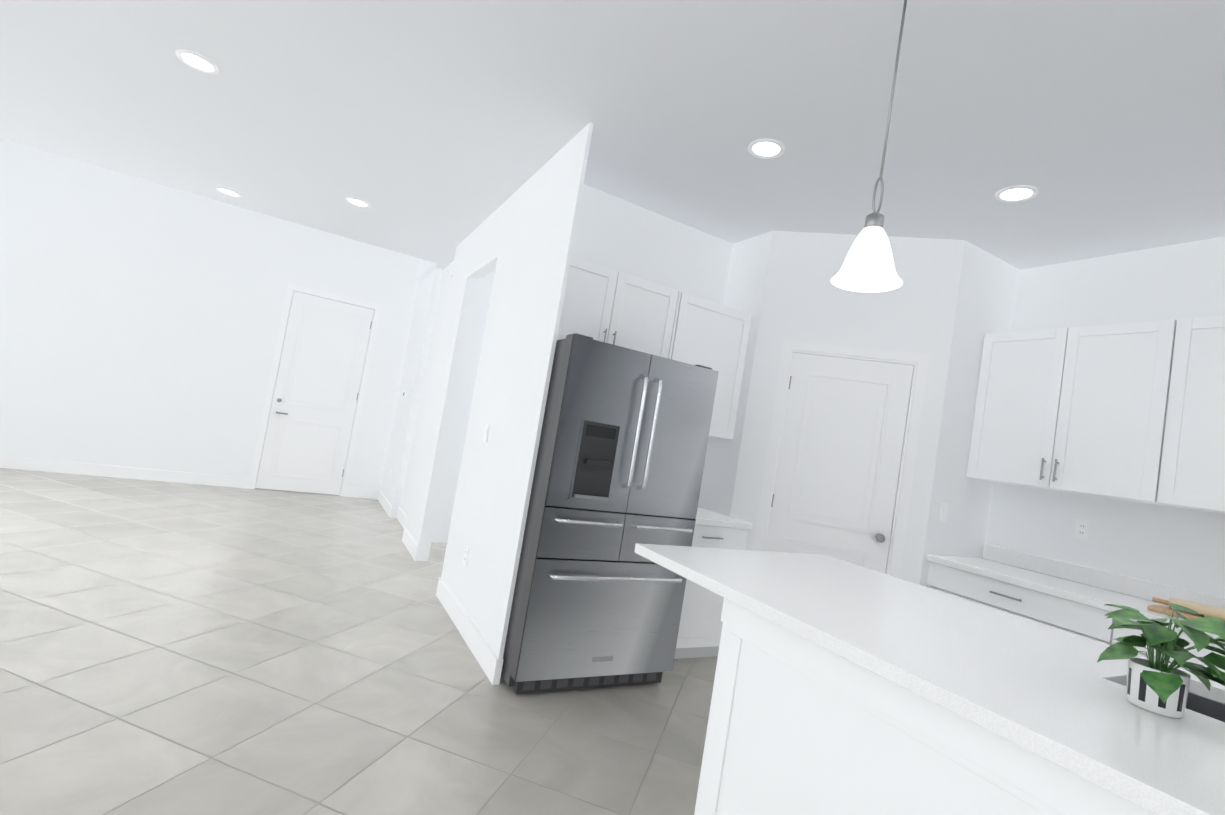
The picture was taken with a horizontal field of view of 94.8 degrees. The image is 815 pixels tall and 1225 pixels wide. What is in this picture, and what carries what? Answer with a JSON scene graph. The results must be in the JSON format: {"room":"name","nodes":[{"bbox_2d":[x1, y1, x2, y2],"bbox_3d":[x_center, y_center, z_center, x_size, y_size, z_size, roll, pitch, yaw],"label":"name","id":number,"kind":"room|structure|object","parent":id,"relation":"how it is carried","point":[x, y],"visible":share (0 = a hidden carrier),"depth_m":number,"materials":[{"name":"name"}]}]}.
{"room":"kitchen","nodes":[
{"label":"kitchen","id":0,"kind":"room"},
{"bbox_2d":[0,139,422,496],"bbox_3d":[-4.861,-0.819,6.518,4.920,3.350,0.165,11,-3,-28],"label":"wall","id":1,"kind":"structure","parent":0,"point":[143,323],"depth_m":6.32,"materials":[{"name":"white paint"}]},
{"bbox_2d":[0,455,249,488],"bbox_3d":[-5.789,0.637,5.980,3.290,0.125,0.014,11,-3,-28],"label":"baseboard","id":2,"kind":"structure","parent":1,"relation":"attached to","point":[9,462],"depth_m":6.18,"materials":[{"name":"white wood"}]},
{"bbox_2d":[255,291,373,494],"bbox_3d":[-3.723,-0.152,7.100,0.932,2.448,0.104,11,-3,-28],"label":"entry door","id":3,"kind":"structure","parent":1,"relation":"in","point":[313,405],"depth_m":7.09,"materials":[{"name":"white wood"}]},
{"bbox_2d":[346,487,379,498],"bbox_3d":[-3.276,1.122,7.366,0.370,0.125,0.014,11,-3,-28],"label":"baseboard","id":4,"kind":"structure","parent":1,"relation":"attached to","point":[351,492],"depth_m":7.36,"materials":[{"name":"white wood"}]},
{"bbox_2d":[0,468,717,814],"bbox_3d":[-0.508,1.476,3.369,13.000,0.100,16.000,11,-3,-28],"label":"floor","id":5,"kind":"structure","parent":0,"point":[170,648],"depth_m":2.56,"materials":[{"name":"tile"}]},
{"bbox_2d":[501,333,717,693],"bbox_3d":[-0.104,0.568,3.238,0.918,1.775,0.856,11,-3,-28],"label":"fridge","id":6,"kind":"object","parent":5,"relation":"on","point":[597,601],"visible":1,"depth_m":2.88,"materials":[{"name":"grey metal"}]},
{"bbox_2d":[674,525,747,658],"bbox_3d":[0.415,1.159,3.770,0.623,0.865,0.655,11,-3,-28],"label":"base cabinet","id":7,"kind":"object","parent":5,"relation":"on","point":[700,629],"visible":0.31,"depth_m":3.54,"materials":[{"name":"white wood"}]},
{"bbox_2d":[695,507,751,528],"bbox_3d":[0.493,0.663,3.801,0.623,0.139,0.645,11,-3,-28],"label":"countertop","id":8,"kind":"structure","parent":7,"relation":"on","point":[707,517],"depth_m":3.61,"materials":[{"name":"stone"}]},
{"bbox_2d":[694,598,1223,814],"bbox_3d":[1.374,1.170,0.978,1.099,0.859,2.522,11,-3,-28],"label":"kitchen island","id":9,"kind":"object","parent":5,"relation":"on","point":[798,724],"visible":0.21,"depth_m":1.41,"materials":[{"name":"white"}]},
{"bbox_2d":[634,543,1224,814],"bbox_3d":[1.318,0.716,1.223,1.145,0.038,3.065,11,-3,-28],"label":"island countertop","id":10,"kind":"structure","parent":9,"relation":"on","point":[1054,696],"depth_m":1.42,"materials":[{"name":"stone"}]},
{"bbox_2d":[1097,603,1224,718],"bbox_3d":[1.246,0.565,1.261,0.291,0.238,0.282,11,-3,-28],"label":"plant","id":11,"kind":"object","parent":10,"relation":"on","point":[1157,686],"visible":1,"depth_m":1.25,"materials":[{"name":"green plant"}]},
{"bbox_2d":[1186,693,1224,721],"bbox_3d":[1.585,0.932,1.220,0.391,0.301,0.746,11,-3,-28],"label":"sink","id":12,"kind":"object","parent":10,"relation":"in","point":[1206,707],"depth_m":1.56,"materials":[{"name":"silver metal"}]},
{"bbox_2d":[926,562,1133,645],"bbox_3d":[2.426,1.459,3.238,0.619,0.864,0.988,11,-3,-28],"label":"base cabinet","id":13,"kind":"object","parent":5,"relation":"on","point":[1081,620],"depth_m":3.05,"materials":[{"name":"white wood"}]},
{"bbox_2d":[927,544,1224,642],"bbox_3d":[3.318,1.015,1.751,0.645,0.139,4.423,11,-3,-28],"label":"countertop","id":14,"kind":"structure","parent":13,"relation":"on","point":[1095,588],"depth_m":3.19,"materials":[{"name":"stone"}]},
{"bbox_2d":[1147,597,1224,622],"bbox_3d":[2.826,0.973,2.616,0.240,0.074,0.461,12,-4,-36],"label":"cutting board","id":15,"kind":"object","parent":14,"relation":"on","point":[1205,610],"visible":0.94,"depth_m":2.67,"materials":[{"name":"brown wood"}]},
{"bbox_2d":[1130,620,1224,680],"bbox_3d":[2.832,1.486,2.493,0.619,0.864,0.958,11,-3,-28],"label":"base cabinet","id":16,"kind":"object","parent":5,"relation":"on","point":[1203,652],"depth_m":2.50,"materials":[{"name":"white"}]},
{"bbox_2d":[432,270,494,542],"bbox_3d":[-1.243,-0.047,5.905,1.140,2.930,0.150,11,-3,-28],"label":"wall","id":17,"kind":"structure","parent":0,"point":[462,414],"depth_m":5.66,"materials":[{"name":"white paint"}]},
{"bbox_2d":[380,123,592,657],"bbox_3d":[-1.479,-0.331,5.288,0.250,3.350,5.290,11,-3,-28],"label":"wall","id":18,"kind":"structure","parent":0,"point":[520,241],"depth_m":3.65,"materials":[{"name":"white paint"}]},
{"bbox_2d":[376,490,391,517],"bbox_3d":[-2.813,1.175,6.945,0.014,0.125,1.200,11,-3,-28],"label":"baseboard","id":19,"kind":"structure","parent":18,"relation":"attached to","point":[380,496],"depth_m":6.90,"materials":[{"name":"white wood"}]},
{"bbox_2d":[397,507,407,526],"bbox_3d":[-2.194,1.225,5.973,0.014,0.125,1.100,11,-3,-28],"label":"baseboard","id":20,"kind":"structure","parent":18,"relation":"attached to","point":[401,517],"depth_m":6.17,"materials":[{"name":"white wood"}]},
{"bbox_2d":[402,527,418,560],"bbox_3d":[-1.845,1.237,5.127,0.014,0.125,0.720,11,-3,-28],"label":"baseboard","id":21,"kind":"structure","parent":18,"relation":"attached to","point":[407,539],"depth_m":5.07,"materials":[{"name":"white wood"}]},
{"bbox_2d":[463,545,469,565],"bbox_3d":[-0.930,0.941,3.576,0.008,0.116,0.072,11,-3,-28],"label":"outlet","id":22,"kind":"object","parent":18,"relation":"attached to","point":[466,554],"visible":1,"depth_m":3.56,"materials":[{"name":"white plastic"}]},
{"bbox_2d":[436,577,503,684],"bbox_3d":[-0.903,1.300,3.419,0.034,0.125,1.384,11,-3,-28],"label":"baseboard","id":23,"kind":"structure","parent":18,"relation":"attached to","point":[490,662],"depth_m":3.19,"materials":[{"name":"white"}]},
{"bbox_2d":[483,424,489,442],"bbox_3d":[-0.819,0.166,3.643,0.010,0.116,0.072,11,-3,-28],"label":"light switch","id":24,"kind":"object","parent":18,"relation":"attached to","point":[486,433],"visible":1,"depth_m":3.63,"materials":[{"name":"white plastic"}]},
{"bbox_2d":[0,0,1224,283],"bbox_3d":[0.014,-1.717,3.539,13.000,0.520,16.000,11,-3,-28],"label":"ceiling","id":25,"kind":"structure","parent":0,"point":[438,132],"depth_m":2.82,"materials":[{"name":"white paint"}]},
{"bbox_2d":[175,49,218,73],"bbox_3d":[-2.215,-1.842,3.004,0.190,0.008,0.190,11,-3,-28],"label":"recessed light","id":26,"kind":"object","parent":25,"relation":"in","point":[197,61],"visible":1,"depth_m":3.00,"materials":[{"name":"white"}]},
{"bbox_2d":[216,187,240,196],"bbox_3d":[-3.449,-1.934,5.063,0.190,0.008,0.190,11,-3,-28],"label":"recessed light","id":27,"kind":"object","parent":25,"relation":"in","point":[228,192],"visible":0.96,"depth_m":5.05,"materials":[{"name":"white"}]},
{"bbox_2d":[346,197,369,207],"bbox_3d":[-2.161,-1.738,4.780,0.190,0.008,0.190,11,-3,-28],"label":"recessed light","id":28,"kind":"object","parent":25,"relation":"in","point":[357,202],"visible":1,"depth_m":4.78,"materials":[{"name":"white"}]},
{"bbox_2d":[748,138,784,158],"bbox_3d":[0.804,-1.351,2.946,0.190,0.008,0.190,11,-3,-28],"label":"recessed light","id":29,"kind":"object","parent":25,"relation":"in","point":[765,148],"visible":1,"depth_m":2.94,"materials":[{"name":"white"}]},
{"bbox_2d":[830,0,906,291],"bbox_3d":[0.837,-0.886,1.699,0.198,1.044,0.198,11,-3,-28],"label":"pendant light","id":30,"kind":"object","parent":25,"relation":"hanging from","point":[868,265],"visible":1,"depth_m":1.67,"materials":[{"name":"white glass"}]},
{"bbox_2d":[995,185,1037,202],"bbox_3d":[2.140,-1.130,2.987,0.190,0.008,0.190,11,-3,-28],"label":"recessed light","id":31,"kind":"object","parent":25,"relation":"in","point":[1016,193],"visible":1,"depth_m":2.98,"materials":[{"name":"white plastic"}]},
{"bbox_2d":[571,184,792,549],"bbox_3d":[0.639,0.177,4.318,3.108,2.930,0.150,11,-3,-28],"label":"wall","id":32,"kind":"structure","parent":0,"point":[620,235],"depth_m":3.98,"materials":[{"name":"white paint"}]},
{"bbox_2d":[557,256,684,359],"bbox_3d":[-0.077,-0.586,3.619,0.945,0.530,0.340,11,-3,-28],"label":"upper cabinet","id":33,"kind":"object","parent":32,"relation":"attached to","point":[607,305],"depth_m":3.50,"materials":[{"name":"white wood"}]},
{"bbox_2d":[673,293,751,439],"bbox_3d":[0.564,-0.275,3.979,0.644,0.900,0.340,11,-3,-28],"label":"upper cabinet","id":34,"kind":"object","parent":32,"relation":"attached to","point":[712,335],"depth_m":3.89,"materials":[{"name":"white wood"}]},
{"bbox_2d":[698,231,772,516],"bbox_3d":[0.839,0.198,4.103,0.100,2.930,0.420,11,-3,-28],"label":"wall","id":35,"kind":"structure","parent":0,"point":[750,257],"depth_m":4.04,"materials":[{"name":"white paint"}]},
{"bbox_2d":[730,231,964,584],"bbox_3d":[1.478,0.284,3.764,1.202,2.930,0.116,8,-3,16],"label":"wall","id":36,"kind":"structure","parent":0,"point":[809,307],"depth_m":3.75,"materials":[{"name":"white paint"}]},
{"bbox_2d":[764,353,912,573],"bbox_3d":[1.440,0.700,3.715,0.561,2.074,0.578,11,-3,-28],"label":"pantry door","id":37,"kind":"structure","parent":36,"relation":"in","point":[838,464],"depth_m":3.72,"materials":[{"name":"white wood"}]},
{"bbox_2d":[920,240,1019,586],"bbox_3d":[2.307,0.420,3.759,0.680,2.930,0.100,11,-3,-28],"label":"wall","id":38,"kind":"structure","parent":0,"point":[987,293],"depth_m":3.69,"materials":[{"name":"white paint"}]},
{"bbox_2d":[939,503,947,521],"bbox_3d":[2.123,0.671,3.605,0.072,0.116,0.010,11,-3,-28],"label":"light switch","id":39,"kind":"object","parent":38,"relation":"attached to","point":[943,512],"visible":1,"depth_m":3.60,"materials":[{"name":"white plastic"}]},
{"bbox_2d":[985,236,1224,598],"bbox_3d":[3.408,0.538,2.592,0.150,2.930,5.850,11,-3,-28],"label":"wall","id":40,"kind":"structure","parent":0,"point":[1181,548],"depth_m":3.33,"materials":[{"name":"white paint"}]},
{"bbox_2d":[966,318,1193,506],"bbox_3d":[2.791,0.027,3.373,0.340,0.960,1.008,11,-3,-28],"label":"upper cabinet","id":41,"kind":"object","parent":40,"relation":"attached to","point":[1135,412],"depth_m":3.20,"materials":[{"name":"white wood"}]},
{"bbox_2d":[1074,519,1090,539],"bbox_3d":[2.834,0.735,3.397,0.008,0.116,0.072,11,-3,-28],"label":"outlet","id":42,"kind":"object","parent":40,"relation":"attached to","point":[1082,529],"visible":1,"depth_m":3.39,"materials":[{"name":"white plastic"}]},
{"bbox_2d":[1174,316,1224,513],"bbox_3d":[3.209,0.054,2.606,0.340,0.960,0.989,11,-3,-28],"label":"upper cabinet","id":43,"kind":"object","parent":40,"relation":"attached to","point":[1201,469],"depth_m":2.78,"materials":[{"name":"white wood"}]}
]}

